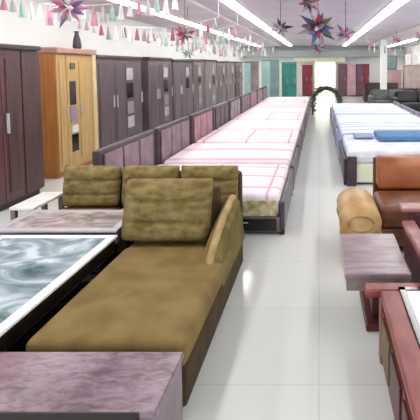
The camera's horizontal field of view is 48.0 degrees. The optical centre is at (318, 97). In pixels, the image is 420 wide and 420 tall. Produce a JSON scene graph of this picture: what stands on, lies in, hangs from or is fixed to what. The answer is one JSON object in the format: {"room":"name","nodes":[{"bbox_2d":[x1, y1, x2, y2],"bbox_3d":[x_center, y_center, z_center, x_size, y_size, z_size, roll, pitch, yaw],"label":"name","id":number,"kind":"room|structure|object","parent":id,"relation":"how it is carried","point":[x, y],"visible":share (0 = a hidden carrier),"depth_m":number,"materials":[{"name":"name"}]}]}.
{"room":"furniture store","nodes":[
{"label":"furniture store","id":0,"kind":"room"},
{"bbox_2d":[0,0,242,88],"bbox_3d":[-4.850,-0.627,12.988,0.200,3.000,30.000,0,4,0],"label":"wall","id":1,"kind":"structure","parent":0,"point":[16,30],"depth_m":9.35,"materials":[{"name":"white paint"}]},
{"bbox_2d":[60,0,280,46],"bbox_3d":[-3.550,-2.099,12.885,2.400,0.050,30.000,0,4,0],"label":"trim","id":2,"kind":"structure","parent":1,"relation":"attached to","point":[197,12],"depth_m":11.11,"materials":[{"name":"paint"}]},
{"bbox_2d":[0,95,403,419],"bbox_3d":[0.275,0.912,13.196,10.450,0.100,30.200,0,4,0],"label":"floor","id":3,"kind":"structure","parent":0,"point":[290,341],"depth_m":3.06,"materials":[{"name":"tile"}]},
{"bbox_2d":[0,44,44,211],"bbox_3d":[-4.128,0.390,5.240,0.645,2.050,2.040,0,4,0],"label":"wardrobe","id":4,"kind":"object","parent":3,"relation":"on","point":[21,138],"visible":1,"depth_m":5.79,"materials":[{"name":"brown wood"}]},
{"bbox_2d":[9,192,64,219],"bbox_3d":[-2.640,1.221,4.255,0.220,0.530,0.500,0,4,0],"label":"side table","id":5,"kind":"object","parent":3,"relation":"on","point":[41,200],"visible":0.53,"depth_m":4.19,"materials":[{"name":"white laminate"}]},
{"bbox_2d":[0,235,117,351],"bbox_3d":[-1.975,1.338,2.800,0.890,0.500,1.280,0,4,0],"label":"glass table","id":6,"kind":"object","parent":3,"relation":"on","point":[40,274],"visible":0.82,"depth_m":2.85,"materials":[{"name":"glass"}]},
{"bbox_2d":[5,281,90,351],"bbox_3d":[-1.970,1.435,2.807,0.780,0.025,1.160,0,4,0],"label":"shelf","id":7,"kind":"object","parent":6,"relation":"attached to","point":[20,345],"depth_m":2.85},
{"bbox_2d":[0,210,134,274],"bbox_3d":[-2.040,1.263,3.727,0.960,0.520,0.500,0,4,0],"label":"coffee table","id":8,"kind":"object","parent":3,"relation":"on","point":[33,222],"visible":0.35,"depth_m":3.61,"materials":[{"name":"grey wood"}]},
{"bbox_2d":[89,252,121,274],"bbox_3d":[-2.035,1.370,3.735,0.850,0.025,0.380,0,4,0],"label":"shelf","id":9,"kind":"object","parent":8,"relation":"attached to","point":[97,270],"depth_m":3.55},
{"bbox_2d":[37,47,98,178],"bbox_3d":[-4.345,0.213,7.633,0.610,2.070,1.240,0,4,0],"label":"wardrobe","id":10,"kind":"object","parent":3,"relation":"on","point":[68,81],"visible":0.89,"depth_m":7.29,"materials":[{"name":"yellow wood"}]},
{"bbox_2d":[69,81,75,104],"bbox_3d":[-4.070,-0.074,7.443,0.010,0.390,0.180,0,4,0],"label":"mirror","id":11,"kind":"object","parent":10,"relation":"on","point":[72,84],"depth_m":7.42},
{"bbox_2d":[72,31,81,48],"bbox_3d":[-4.330,-1.019,8.049,0.150,0.330,0.150,0,4,0],"label":"vase","id":12,"kind":"object","parent":10,"relation":"on","point":[76,40],"visible":0.84,"depth_m":8.01,"materials":[{"name":"ceramic"}]},
{"bbox_2d":[0,352,183,419],"bbox_3d":[-1.387,1.428,1.939,1.505,0.440,0.390,0,4,0],"label":"side table","id":13,"kind":"object","parent":3,"relation":"on","point":[33,385],"visible":1,"depth_m":1.91,"materials":[{"name":"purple wood"}]},
{"bbox_2d":[96,55,142,148],"bbox_3d":[-4.367,0.131,9.382,0.625,1.990,2.140,0,4,0],"label":"wardrobe","id":14,"kind":"object","parent":3,"relation":"on","point":[119,86],"visible":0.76,"depth_m":9.18,"materials":[{"name":"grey wood"}]},
{"bbox_2d":[127,83,133,97],"bbox_3d":[-4.075,-0.158,9.713,0.010,0.320,0.320,0,4,0],"label":"mirror","id":15,"kind":"object","parent":14,"relation":"attached to","point":[130,86],"depth_m":9.72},
{"bbox_2d":[26,186,244,406],"bbox_3d":[-1.062,1.197,3.092,0.815,0.740,1.741,0,4,0],"label":"chaise longue","id":16,"kind":"object","parent":3,"relation":"on","point":[154,296],"visible":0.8,"depth_m":2.63,"materials":[{"name":"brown fabric"}]},
{"bbox_2d":[121,178,212,240],"bbox_3d":[-1.200,0.883,3.565,0.700,0.450,0.312,0,4,0],"label":"cushion","id":17,"kind":"object","parent":16,"relation":"on","point":[155,209],"visible":1,"depth_m":3.48,"materials":[{"name":"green fabric"}]},
{"bbox_2d":[61,171,242,251],"bbox_3d":[-1.630,1.121,4.319,1.700,0.720,0.620,0,4,0],"label":"sofa","id":18,"kind":"object","parent":3,"relation":"on","point":[122,244],"visible":0.07,"depth_m":4.34,"materials":[{"name":"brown fabric"}]},
{"bbox_2d":[61,206,120,209],"bbox_3d":[-2.196,1.137,4.210,0.559,0.165,0.400,0,4,0],"label":"seat cushion","id":19,"kind":"object","parent":18,"relation":"on","point":[68,207],"depth_m":4.30,"materials":[{"name":"brown fabric"}]},
{"bbox_2d":[62,165,121,205],"bbox_3d":[-2.195,0.854,4.350,0.555,0.380,0.219,0,4,0],"label":"sofa cushion","id":20,"kind":"object","parent":18,"relation":"on","point":[83,185],"visible":1,"depth_m":4.28,"materials":[{"name":"green fabric"}]},
{"bbox_2d":[121,165,179,205],"bbox_3d":[-1.628,0.854,4.350,0.555,0.380,0.219,0,4,0],"label":"sofa cushion","id":21,"kind":"object","parent":18,"relation":"on","point":[129,171],"visible":0.38,"depth_m":4.30,"materials":[{"name":"green fabric"}]},
{"bbox_2d":[181,165,237,205],"bbox_3d":[-1.061,0.854,4.350,0.555,0.380,0.219,0,4,0],"label":"sofa cushion","id":22,"kind":"object","parent":18,"relation":"on","point":[225,176],"visible":0.53,"depth_m":4.29,"materials":[{"name":"green fabric"}]},
{"bbox_2d":[140,57,172,131],"bbox_3d":[-4.367,-0.038,11.726,0.625,2.000,1.740,0,4,0],"label":"wardrobe","id":23,"kind":"object","parent":3,"relation":"on","point":[156,72],"visible":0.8,"depth_m":11.32,"materials":[{"name":"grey wood"}]},
{"bbox_2d":[171,59,193,120],"bbox_3d":[-4.367,-0.159,13.672,0.625,1.970,1.940,0,4,0],"label":"wardrobe","id":24,"kind":"object","parent":3,"relation":"on","point":[182,82],"visible":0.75,"depth_m":13.42,"materials":[{"name":"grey wood"}]},
{"bbox_2d":[92,130,292,234],"bbox_3d":[-1.360,0.950,5.480,2.000,0.900,1.560,0,4,0],"label":"bed","id":25,"kind":"object","parent":3,"relation":"on","point":[138,149],"visible":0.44,"depth_m":5.09,"materials":[{"name":"purple wood"}]},
{"bbox_2d":[164,164,287,215],"bbox_3d":[-1.327,1.081,5.480,1.815,0.259,1.518,0,4,0],"label":"mattress","id":26,"kind":"object","parent":25,"relation":"on","point":[263,185],"visible":0.36,"depth_m":5.05,"materials":[{"name":"white fabric"}]},
{"bbox_2d":[180,59,204,112],"bbox_3d":[-4.367,-0.296,15.417,0.625,2.000,1.340,0,4,0],"label":"wardrobe","id":27,"kind":"object","parent":3,"relation":"on","point":[197,65],"visible":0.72,"depth_m":15.22,"materials":[{"name":"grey wood"}]},
{"bbox_2d":[199,59,216,108],"bbox_3d":[-4.367,-0.425,17.112,0.625,2.020,1.840,0,4,0],"label":"wardrobe","id":28,"kind":"object","parent":3,"relation":"on","point":[210,83],"visible":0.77,"depth_m":16.86,"materials":[{"name":"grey wood"}]},
{"bbox_2d":[216,61,226,103],"bbox_3d":[-4.367,-0.537,19.009,0.625,1.980,1.840,0,4,0],"label":"wardrobe","id":29,"kind":"object","parent":3,"relation":"on","point":[221,79],"visible":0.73,"depth_m":18.87,"materials":[{"name":"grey wood"}]},
{"bbox_2d":[153,116,298,189],"bbox_3d":[-1.360,0.832,7.176,2.000,0.900,1.560,0,4,0],"label":"bed","id":30,"kind":"object","parent":3,"relation":"on","point":[170,138],"visible":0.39,"depth_m":6.88,"materials":[{"name":"wood"}]},
{"bbox_2d":[164,143,294,172],"bbox_3d":[-1.327,0.962,7.176,1.815,0.259,1.518,0,4,0],"label":"mattress","id":31,"kind":"object","parent":30,"relation":"on","point":[196,153],"visible":0.63,"depth_m":6.86,"materials":[{"name":"white fabric"}]},
{"bbox_2d":[226,61,234,99],"bbox_3d":[-4.367,-0.687,21.003,0.625,2.000,1.840,0,4,0],"label":"wardrobe","id":32,"kind":"object","parent":3,"relation":"on","point":[230,67],"visible":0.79,"depth_m":20.79,"materials":[{"name":"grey wood"}]},
{"bbox_2d":[234,62,242,96],"bbox_3d":[-4.367,-0.837,23.148,0.625,2.000,1.940,0,4,0],"label":"wardrobe","id":33,"kind":"object","parent":3,"relation":"on","point":[238,65],"visible":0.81,"depth_m":22.92,"materials":[{"name":"grey wood"}]},
{"bbox_2d":[188,107,301,163],"bbox_3d":[-1.360,0.713,8.871,2.000,0.900,1.560,0,4,0],"label":"bed","id":34,"kind":"object","parent":3,"relation":"on","point":[200,122],"visible":0.34,"depth_m":8.56,"materials":[{"name":"wood"}]},
{"bbox_2d":[196,130,298,147],"bbox_3d":[-1.327,0.844,8.871,1.815,0.259,1.518,0,4,0],"label":"mattress","id":35,"kind":"object","parent":34,"relation":"on","point":[217,136],"visible":0.6,"depth_m":8.54,"materials":[{"name":"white fabric"}]},
{"bbox_2d":[244,61,258,93],"bbox_3d":[-3.150,-0.689,21.038,0.640,2.000,0.530,0,4,0],"label":"wardrobe","id":36,"kind":"object","parent":3,"relation":"on","point":[251,68],"visible":0.77,"depth_m":20.79,"materials":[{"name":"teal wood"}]},
{"bbox_2d":[211,101,304,143],"bbox_3d":[-1.360,0.594,10.567,2.000,0.900,1.560,0,4,0],"label":"bed","id":37,"kind":"object","parent":3,"relation":"on","point":[219,111],"visible":0.3,"depth_m":10.32,"materials":[{"name":"wood"}]},
{"bbox_2d":[217,120,301,133],"bbox_3d":[-1.327,0.725,10.567,1.815,0.259,1.518,0,4,0],"label":"mattress","id":38,"kind":"object","parent":37,"relation":"on","point":[232,124],"visible":0.62,"depth_m":10.20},
{"bbox_2d":[227,97,306,129],"bbox_3d":[-1.360,0.476,12.263,2.000,0.900,1.560,0,4,0],"label":"bed","id":39,"kind":"object","parent":3,"relation":"on","point":[233,104],"visible":0.27,"depth_m":12.00,"materials":[{"name":"wood"}]},
{"bbox_2d":[232,113,303,123],"bbox_3d":[-1.327,0.606,12.263,1.815,0.259,1.518,0,4,0],"label":"mattress","id":40,"kind":"object","parent":39,"relation":"on","point":[244,116],"visible":0.43,"depth_m":11.94,"materials":[{"name":"white fabric"}]},
{"bbox_2d":[261,59,278,97],"bbox_3d":[-2.350,-0.795,21.833,0.840,2.100,0.530,0,4,0],"label":"wardrobe","id":41,"kind":"object","parent":3,"relation":"on","point":[270,67],"visible":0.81,"depth_m":21.59,"materials":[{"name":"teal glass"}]},
{"bbox_2d":[238,93,307,126],"bbox_3d":[-1.360,0.357,13.959,2.000,0.900,1.560,0,4,0],"label":"bed","id":42,"kind":"object","parent":3,"relation":"on","point":[244,99],"visible":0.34,"depth_m":13.62,"materials":[{"name":"wood"}]},
{"bbox_2d":[244,107,305,116],"bbox_3d":[-1.327,0.488,13.959,1.815,0.259,1.518,0,4,0],"label":"mattress","id":43,"kind":"object","parent":42,"relation":"on","point":[261,109],"visible":0.39,"depth_m":13.61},
{"bbox_2d":[249,90,308,115],"bbox_3d":[-1.360,0.239,15.655,2.000,0.900,1.560,0,4,0],"label":"bed","id":44,"kind":"object","parent":3,"relation":"on","point":[253,94],"visible":0.26,"depth_m":15.43,"materials":[{"name":"wood"}]},
{"bbox_2d":[252,103,306,109],"bbox_3d":[-1.327,0.369,15.655,1.815,0.259,1.518,0,4,0],"label":"mattress","id":45,"kind":"object","parent":44,"relation":"on","point":[297,105],"visible":0.43,"depth_m":15.34,"materials":[{"name":"white fabric"}]},
{"bbox_2d":[256,88,309,110],"bbox_3d":[-1.360,0.120,17.351,2.000,0.900,1.560,0,4,0],"label":"bed","id":46,"kind":"object","parent":3,"relation":"on","point":[259,91],"visible":0.23,"depth_m":17.10,"materials":[{"name":"wood"}]},
{"bbox_2d":[260,100,308,105],"bbox_3d":[-1.327,0.251,17.351,1.815,0.259,1.518,0,4,0],"label":"mattress","id":47,"kind":"object","parent":46,"relation":"on","point":[263,101],"visible":0.38,"depth_m":17.00,"materials":[{"name":"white fabric"}]},
{"bbox_2d":[262,86,310,106],"bbox_3d":[-1.360,0.001,19.047,2.000,0.900,1.560,0,4,0],"label":"bed","id":48,"kind":"object","parent":3,"relation":"on","point":[264,89],"visible":0.21,"depth_m":18.97,"materials":[{"name":"wood"}]},
{"bbox_2d":[265,97,308,100],"bbox_3d":[-1.327,0.132,19.047,1.815,0.259,1.518,0,4,0],"label":"mattress","id":49,"kind":"object","parent":48,"relation":"on","point":[268,98],"visible":0.4,"depth_m":18.60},
{"bbox_2d":[281,62,296,96],"bbox_3d":[-1.490,-0.797,22.584,0.760,2.000,0.630,0,4,0],"label":"wardrobe","id":50,"kind":"object","parent":3,"relation":"on","point":[289,69],"visible":0.74,"depth_m":22.30,"materials":[{"name":"wood"}]},
{"bbox_2d":[302,65,312,95],"bbox_3d":[-0.690,-1.022,26.879,0.660,1.850,0.630,0,4,0],"label":"wardrobe","id":51,"kind":"object","parent":3,"relation":"on","point":[307,70],"visible":0.93,"depth_m":26.59,"materials":[{"name":"wood"}]},
{"bbox_2d":[309,86,343,114],"bbox_3d":[0.265,0.096,16.508,1.307,1.065,0.360,0,4,0],"label":"arch","id":52,"kind":"object","parent":3,"relation":"on","point":[320,89],"visible":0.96,"depth_m":16.45,"materials":[{"name":"plant"}]},
{"bbox_2d":[336,128,342,155],"bbox_3d":[1.475,0.839,9.221,2.210,0.600,1.660,0,4,0],"label":"bed","id":53,"kind":"object","parent":3,"relation":"on","point":[338,138],"visible":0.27,"depth_m":9.00,"materials":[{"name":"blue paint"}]},
{"bbox_2d":[338,123,419,137],"bbox_3d":[1.460,0.708,9.237,2.060,0.219,1.570,0,4,0],"label":"mattress","id":54,"kind":"object","parent":53,"relation":"on","point":[344,128],"visible":0.54,"depth_m":9.15,"materials":[{"name":"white fabric"}]},
{"bbox_2d":[337,64,346,95],"bbox_3d":[1.370,-1.034,26.678,0.540,1.900,0.630,0,4,0],"label":"wardrobe","id":55,"kind":"object","parent":3,"relation":"on","point":[342,68],"visible":0.92,"depth_m":26.39,"materials":[{"name":"wood"}]},
{"bbox_2d":[347,65,355,95],"bbox_3d":[1.910,-1.008,26.680,0.540,1.850,0.630,0,4,0],"label":"wardrobe","id":56,"kind":"object","parent":3,"relation":"on","point":[351,69],"visible":0.93,"depth_m":26.39,"materials":[{"name":"wood"}]},
{"bbox_2d":[339,141,372,185],"bbox_3d":[1.475,0.961,7.475,2.210,0.600,1.660,0,4,0],"label":"bed","id":57,"kind":"object","parent":3,"relation":"on","point":[353,172],"visible":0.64,"depth_m":6.72,"materials":[{"name":"beige paint"}]},
{"bbox_2d":[343,135,419,162],"bbox_3d":[1.460,0.830,7.491,2.060,0.219,1.570,0,4,0],"label":"mattress","id":58,"kind":"object","parent":57,"relation":"on","point":[364,149],"visible":0.62,"depth_m":6.93,"materials":[{"name":"white fabric"}]},
{"bbox_2d":[353,133,372,137],"bbox_3d":[0.765,0.665,7.856,0.330,0.047,0.380,0,4,0],"label":"folded blanket","id":59,"kind":"object","parent":58,"relation":"on","point":[356,135],"visible":1,"depth_m":7.72,"materials":[{"name":"blue fabric"}]},
{"bbox_2d":[374,130,419,140],"bbox_3d":[1.690,0.647,7.739,1.420,0.100,0.750,0,4,0],"label":"quilt","id":60,"kind":"object","parent":58,"relation":"on","point":[382,135],"visible":1,"depth_m":7.45,"materials":[{"name":"blue fabric"}]},
{"bbox_2d":[355,64,369,95],"bbox_3d":[2.575,-1.034,26.678,0.790,1.900,0.630,0,4,0],"label":"wardrobe","id":61,"kind":"object","parent":3,"relation":"on","point":[362,70],"visible":0.94,"depth_m":26.39,"materials":[{"name":"wood"}]},
{"bbox_2d":[330,101,402,118],"bbox_3d":[1.475,0.473,14.458,2.210,0.600,1.660,0,4,0],"label":"bed","id":62,"kind":"object","parent":3,"relation":"on","point":[394,102],"visible":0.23,"depth_m":14.45,"materials":[{"name":"beige paint"}]},
{"bbox_2d":[332,103,399,110],"bbox_3d":[1.460,0.342,14.474,2.060,0.219,1.570,0,4,0],"label":"mattress","id":63,"kind":"object","parent":62,"relation":"on","point":[334,105],"visible":0.44,"depth_m":14.23,"materials":[{"name":"white fabric"}]},
{"bbox_2d":[331,105,415,127],"bbox_3d":[1.475,0.595,12.712,2.210,0.600,1.660,0,4,0],"label":"bed","id":64,"kind":"object","parent":3,"relation":"on","point":[404,107],"visible":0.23,"depth_m":12.49,"materials":[{"name":"beige paint"}]},
{"bbox_2d":[333,108,411,116],"bbox_3d":[1.460,0.464,12.728,2.060,0.219,1.570,0,4,0],"label":"mattress","id":65,"kind":"object","parent":64,"relation":"on","point":[336,111],"visible":0.56,"depth_m":12.44,"materials":[{"name":"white fabric"}]},
{"bbox_2d":[340,234,410,330],"bbox_3d":[0.380,1.331,3.251,0.430,0.450,0.700,0,4,0],"label":"end table","id":66,"kind":"object","parent":3,"relation":"on","point":[367,258],"visible":0.72,"depth_m":3.10,"materials":[{"name":"red wood"}]},
{"bbox_2d":[333,111,419,143],"bbox_3d":[1.475,0.717,10.967,2.210,0.600,1.660,0,4,0],"label":"bed","id":67,"kind":"object","parent":3,"relation":"on","point":[417,113],"visible":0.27,"depth_m":11.08,"materials":[{"name":"beige paint"}]},
{"bbox_2d":[336,114,419,124],"bbox_3d":[1.460,0.586,10.983,2.060,0.219,1.570,0,4,0],"label":"mattress","id":68,"kind":"object","parent":67,"relation":"on","point":[348,118],"visible":0.56,"depth_m":10.70,"materials":[{"name":"white fabric"}]},
{"bbox_2d":[336,155,419,245],"bbox_3d":[1.310,1.071,4.579,2.260,0.785,1.274,0,4,0],"label":"leather sofa","id":69,"kind":"object","parent":3,"relation":"on","point":[396,178],"visible":0.86,"depth_m":4.39,"materials":[{"name":"brown leather"}]},
{"bbox_2d":[373,191,419,227],"bbox_3d":[0.950,1.111,4.549,0.752,0.229,0.620,0,4,0],"label":"seat cushion","id":70,"kind":"object","parent":69,"relation":"on","point":[387,202],"depth_m":4.34,"materials":[{"name":"brown leather"}]},
{"bbox_2d":[376,155,419,188],"bbox_3d":[1.008,0.818,4.974,0.735,0.335,0.291,0,4,0],"label":"cushion","id":71,"kind":"object","parent":69,"relation":"on","point":[392,171],"depth_m":4.86,"materials":[{"name":"brown leather"}]},
{"bbox_2d":[363,83,397,102],"bbox_3d":[3.150,-0.250,22.287,1.900,0.950,0.900,0,4,0],"label":"sofa","id":72,"kind":"object","parent":3,"relation":"on","point":[368,86],"visible":0.27,"depth_m":22.47,"materials":[{"name":"brown fabric"}]},
{"bbox_2d":[367,83,379,92],"bbox_3d":[2.765,-0.488,22.535,0.750,0.510,0.212,0,4,0],"label":"cushion","id":73,"kind":"object","parent":72,"relation":"on","point":[370,86],"depth_m":22.48,"materials":[{"name":"brown fabric"}]},
{"bbox_2d":[387,83,396,89],"bbox_3d":[3.535,-0.488,22.535,0.750,0.510,0.212,0,4,0],"label":"cushion","id":74,"kind":"object","parent":72,"relation":"on","point":[389,85],"depth_m":22.48,"materials":[{"name":"brown fabric"}]},
{"bbox_2d":[368,89,403,102],"bbox_3d":[2.750,0.120,17.701,1.600,0.850,0.900,0,4,0],"label":"sofa","id":75,"kind":"object","parent":3,"relation":"on","point":[376,95],"visible":0.42,"depth_m":17.88,"materials":[{"name":"grey fabric"}]},
{"bbox_2d":[372,89,387,99],"bbox_3d":[2.440,-0.117,17.950,0.600,0.410,0.210,0,4,0],"label":"cushion","id":76,"kind":"object","parent":75,"relation":"on","point":[379,94],"depth_m":17.89,"materials":[{"name":"grey fabric"}]},
{"bbox_2d":[388,89,402,99],"bbox_3d":[3.060,-0.117,17.950,0.600,0.410,0.210,0,4,0],"label":"cushion","id":77,"kind":"object","parent":75,"relation":"on","point":[390,91],"depth_m":17.91,"materials":[{"name":"grey fabric"}]},
{"bbox_2d":[365,283,419,419],"bbox_3d":[0.915,1.401,2.173,1.270,0.462,1.240,0,4,0],"label":"coffee table","id":78,"kind":"object","parent":3,"relation":"on","point":[399,303],"visible":1,"depth_m":2.29,"materials":[{"name":"red wood"}]},
{"bbox_2d":[387,69,401,87],"bbox_3d":[3.700,-0.636,23.147,1.040,1.600,0.530,0,4,0],"label":"cabinet","id":79,"kind":"object","parent":3,"relation":"on","point":[393,76],"visible":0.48,"depth_m":22.89,"materials":[{"name":"wood"}]},
{"bbox_2d":[387,55,396,69],"bbox_3d":[3.650,-1.796,23.108,0.700,0.720,0.066,0,4,0],"label":"wall mirror","id":80,"kind":"object","parent":79,"relation":"on","point":[391,59],"visible":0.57,"depth_m":23.08,"materials":[{"name":"teal mirror"}]},
{"bbox_2d":[387,57,395,67],"bbox_3d":[3.650,-1.794,23.078,0.580,0.600,0.006,0,4,0],"label":"mirror glass","id":81,"kind":"object","parent":80,"relation":"attached to","point":[391,61],"depth_m":23.08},
{"bbox_2d":[391,91,419,111],"bbox_3d":[3.700,0.190,16.704,1.900,0.850,0.900,0,4,0],"label":"sofa","id":82,"kind":"object","parent":3,"relation":"on","point":[411,99],"visible":0.71,"depth_m":16.87,"materials":[{"name":"black leather"}]},
{"bbox_2d":[397,91,416,101],"bbox_3d":[3.315,-0.048,16.953,0.750,0.410,0.210,0,4,0],"label":"cushion","id":83,"kind":"object","parent":82,"relation":"on","point":[404,96],"depth_m":16.89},
{"bbox_2d":[400,102,419,107],"bbox_3d":[3.315,0.270,16.569,0.750,0.209,0.620,0,4,0],"label":"seat cushion","id":84,"kind":"object","parent":82,"relation":"on","point":[409,104],"depth_m":16.27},
{"bbox_2d":[398,203,419,282],"bbox_3d":[1.055,1.211,3.252,0.840,0.690,0.760,0,4,0],"label":"armchair","id":85,"kind":"object","parent":3,"relation":"on","point":[411,228],"visible":0.59,"depth_m":3.26,"materials":[{"name":"red wood"}]},
{"bbox_2d":[403,65,419,87],"bbox_3d":[4.775,-0.740,22.839,0.990,1.850,0.530,0,4,0],"label":"tall cabinet","id":86,"kind":"object","parent":3,"relation":"on","point":[411,73],"visible":0.74,"depth_m":22.59,"materials":[{"name":"wood"}]},
{"bbox_2d":[405,55,416,64],"bbox_3d":[4.675,-1.918,22.822,0.550,0.503,0.306,0,4,0],"label":"carton","id":87,"kind":"object","parent":86,"relation":"on","point":[409,59],"visible":1,"depth_m":22.68,"materials":[{"name":"white cardboard"}]},
{"bbox_2d":[193,0,419,45],"bbox_3d":[0.275,-2.231,12.976,10.450,0.200,30.200,0,4,0],"label":"ceiling","id":88,"kind":"structure","parent":0,"point":[359,13],"depth_m":11.12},
{"bbox_2d":[50,0,90,27],"bbox_3d":[-2.752,-1.137,4.943,0.448,0.761,0.376,-3,5,-34],"label":"star ornament","id":89,"kind":"object","parent":88,"relation":"hanging from","point":[74,6],"visible":1,"depth_m":4.91,"materials":[{"name":"paper"}]},
{"bbox_2d":[0,0,177,25],"bbox_3d":[-3.249,-1.312,6.123,2.709,0.677,0.071,0,4,0],"label":"garland","id":90,"kind":"object","parent":88,"relation":"hanging from","point":[49,21],"visible":0.84,"depth_m":6.12,"materials":[{"name":"multicoloured paper"}]},
{"bbox_2d":[77,1,218,41],"bbox_3d":[-3.249,-1.432,8.521,2.709,0.771,0.071,0,4,0],"label":"garland","id":91,"kind":"object","parent":88,"relation":"hanging from","point":[101,33],"visible":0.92,"depth_m":8.52,"materials":[{"name":"multicoloured paper"}]},
{"bbox_2d":[122,14,237,46],"bbox_3d":[-3.249,-1.570,10.516,2.709,0.775,0.071,0,4,0],"label":"garland","id":92,"kind":"object","parent":88,"relation":"hanging from","point":[125,32],"visible":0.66,"depth_m":10.51,"materials":[{"name":"multicoloured paper"}]},
{"bbox_2d":[174,0,194,45],"bbox_3d":[-2.365,-1.315,7.936,0.347,0.824,0.414,3,5,33],"label":"star ornament","id":93,"kind":"object","parent":88,"relation":"hanging from","point":[181,34],"visible":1,"depth_m":7.90,"materials":[{"name":"paper"}]},
{"bbox_2d":[110,0,260,46],"bbox_3d":[-3.500,-2.107,13.686,0.260,0.045,25.600,0,4,0],"label":"strip light","id":94,"kind":"object","parent":88,"relation":"attached to","point":[133,4],"visible":0.61,"depth_m":10.70,"materials":[{"name":"white plastic"}]},
{"bbox_2d":[182,7,193,58],"bbox_3d":[-2.605,-1.279,8.938,0.280,1.034,0.227,-2,5,-31],"label":"star ornament","id":95,"kind":"object","parent":88,"relation":"hanging from","point":[189,52],"visible":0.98,"depth_m":8.94,"materials":[{"name":"paper"}]},
{"bbox_2d":[158,23,252,52],"bbox_3d":[-3.249,-1.698,12.913,2.709,0.853,0.071,0,4,0],"label":"garland","id":96,"kind":"object","parent":88,"relation":"hanging from","point":[182,46],"visible":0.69,"depth_m":12.91,"materials":[{"name":"multicoloured paper"}]},
{"bbox_2d":[190,40,263,56],"bbox_3d":[-3.249,-1.882,15.908,2.709,0.905,0.071,0,4,0],"label":"garland","id":97,"kind":"object","parent":88,"relation":"hanging from","point":[210,52],"visible":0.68,"depth_m":15.90,"materials":[{"name":"multicoloured paper"}]},
{"bbox_2d":[215,45,273,57],"bbox_3d":[-3.249,-2.133,19.398,2.709,0.890,0.071,0,4,0],"label":"garland","id":98,"kind":"object","parent":88,"relation":"hanging from","point":[215,45],"visible":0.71,"depth_m":19.39,"materials":[{"name":"multicoloured paper"}]},
{"bbox_2d":[220,0,292,45],"bbox_3d":[-1.680,-2.157,13.683,0.260,0.045,25.600,0,4,0],"label":"strip light","id":99,"kind":"object","parent":88,"relation":"attached to","point":[233,4],"visible":1,"depth_m":10.93,"materials":[{"name":"white plastic"}]},
{"bbox_2d":[269,0,292,36],"bbox_3d":[-0.724,-1.461,8.423,0.438,0.700,0.379,3,5,35],"label":"star ornament","id":100,"kind":"object","parent":88,"relation":"hanging from","point":[283,26],"visible":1,"depth_m":8.40,"materials":[{"name":"paper"}]},
{"bbox_2d":[298,0,319,13],"bbox_3d":[-0.146,-1.489,6.917,0.350,0.435,0.404,2,5,31],"label":"star ornament","id":101,"kind":"object","parent":88,"relation":"hanging from","point":[305,3],"visible":1,"depth_m":6.89,"materials":[{"name":"paper"}]},
{"bbox_2d":[296,11,334,46],"bbox_3d":[-0.049,-1.333,7.933,0.723,0.886,0.713,0,4,0],"label":"star ornament","id":102,"kind":"object","parent":88,"relation":"hanging from","point":[314,25],"visible":1,"depth_m":7.86,"materials":[{"name":"paper"}]},
{"bbox_2d":[313,43,325,54],"bbox_3d":[0.003,-1.424,9.928,0.291,0.984,0.337,3,5,37],"label":"star ornament","id":103,"kind":"object","parent":88,"relation":"hanging from","point":[316,48],"visible":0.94,"depth_m":9.92,"materials":[{"name":"paper"}]},
{"bbox_2d":[336,1,355,43],"bbox_3d":[0.504,-1.400,8.525,0.409,0.836,0.475,0,4,0],"label":"star ornament","id":104,"kind":"object","parent":88,"relation":"hanging from","point":[350,32],"visible":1,"depth_m":8.50,"materials":[{"name":"paper"}]},
{"bbox_2d":[342,0,407,45],"bbox_3d":[1.500,-2.157,13.683,0.260,0.045,25.600,0,4,0],"label":"strip light","id":105,"kind":"object","parent":88,"relation":"attached to","point":[393,5],"visible":1,"depth_m":10.93,"materials":[{"name":"white plastic"}]},
{"bbox_2d":[368,42,416,54],"bbox_3d":[3.550,-2.077,17.899,3.309,0.792,0.071,0,4,0],"label":"garland","id":106,"kind":"object","parent":88,"relation":"hanging from","point":[370,42],"visible":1,"depth_m":17.89,"materials":[{"name":"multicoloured paper"}]},
{"bbox_2d":[387,37,417,46],"bbox_3d":[4.100,-2.107,13.686,0.260,0.045,25.600,0,4,0],"label":"strip light","id":107,"kind":"object","parent":88,"relation":"attached to","point":[412,39],"visible":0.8,"depth_m":21.40,"materials":[{"name":"white plastic"}]},
{"bbox_2d":[242,46,404,94],"bbox_3d":[0.275,-1.681,28.051,10.450,3.000,0.200,0,4,0],"label":"wall","id":108,"kind":"structure","parent":0,"point":[374,67],"depth_m":27.91,"materials":[{"name":"white paint"}]},
{"bbox_2d":[294,57,344,61],"bbox_3d":[0.025,-2.335,27.654,3.150,0.320,0.500,0,4,0],"label":"trim","id":109,"kind":"structure","parent":108,"relation":"attached to","point":[296,59],"depth_m":27.41,"materials":[{"name":"beige paint"}]},
{"bbox_2d":[240,50,406,56],"bbox_3d":[0.275,-2.677,27.530,10.050,0.380,0.700,0,4,0],"label":"trim","id":110,"kind":"structure","parent":108,"relation":"attached to","point":[277,53],"depth_m":27.18,"materials":[{"name":"grey paint"}]},
{"bbox_2d":[313,62,336,94],"bbox_3d":[0.380,-1.182,27.936,1.440,2.020,0.100,0,4,0],"label":"door","id":111,"kind":"structure","parent":108,"relation":"in","point":[325,73],"depth_m":27.91,"materials":[{"name":"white glass"}]},
{"bbox_2d":[380,39,386,88],"bbox_3d":[2.885,-1.100,20.097,0.270,2.950,0.250,0,4,0],"label":"column","id":112,"kind":"structure","parent":0,"point":[383,56],"depth_m":19.96,"materials":[{"name":"white paint"}]},
{"bbox_2d":[404,44,419,64],"bbox_3d":[5.400,-0.627,12.988,0.200,3.000,30.000,0,4,0],"label":"wall","id":113,"kind":"structure","parent":0,"point":[417,45],"depth_m":24.72,"materials":[{"name":"white paint"}]},
{"bbox_2d":[366,24,419,46],"bbox_3d":[4.100,-2.099,12.885,2.400,0.050,30.000,0,4,0],"label":"trim","id":114,"kind":"structure","parent":113,"relation":"attached to","point":[409,33],"depth_m":18.52,"materials":[{"name":"paint"}]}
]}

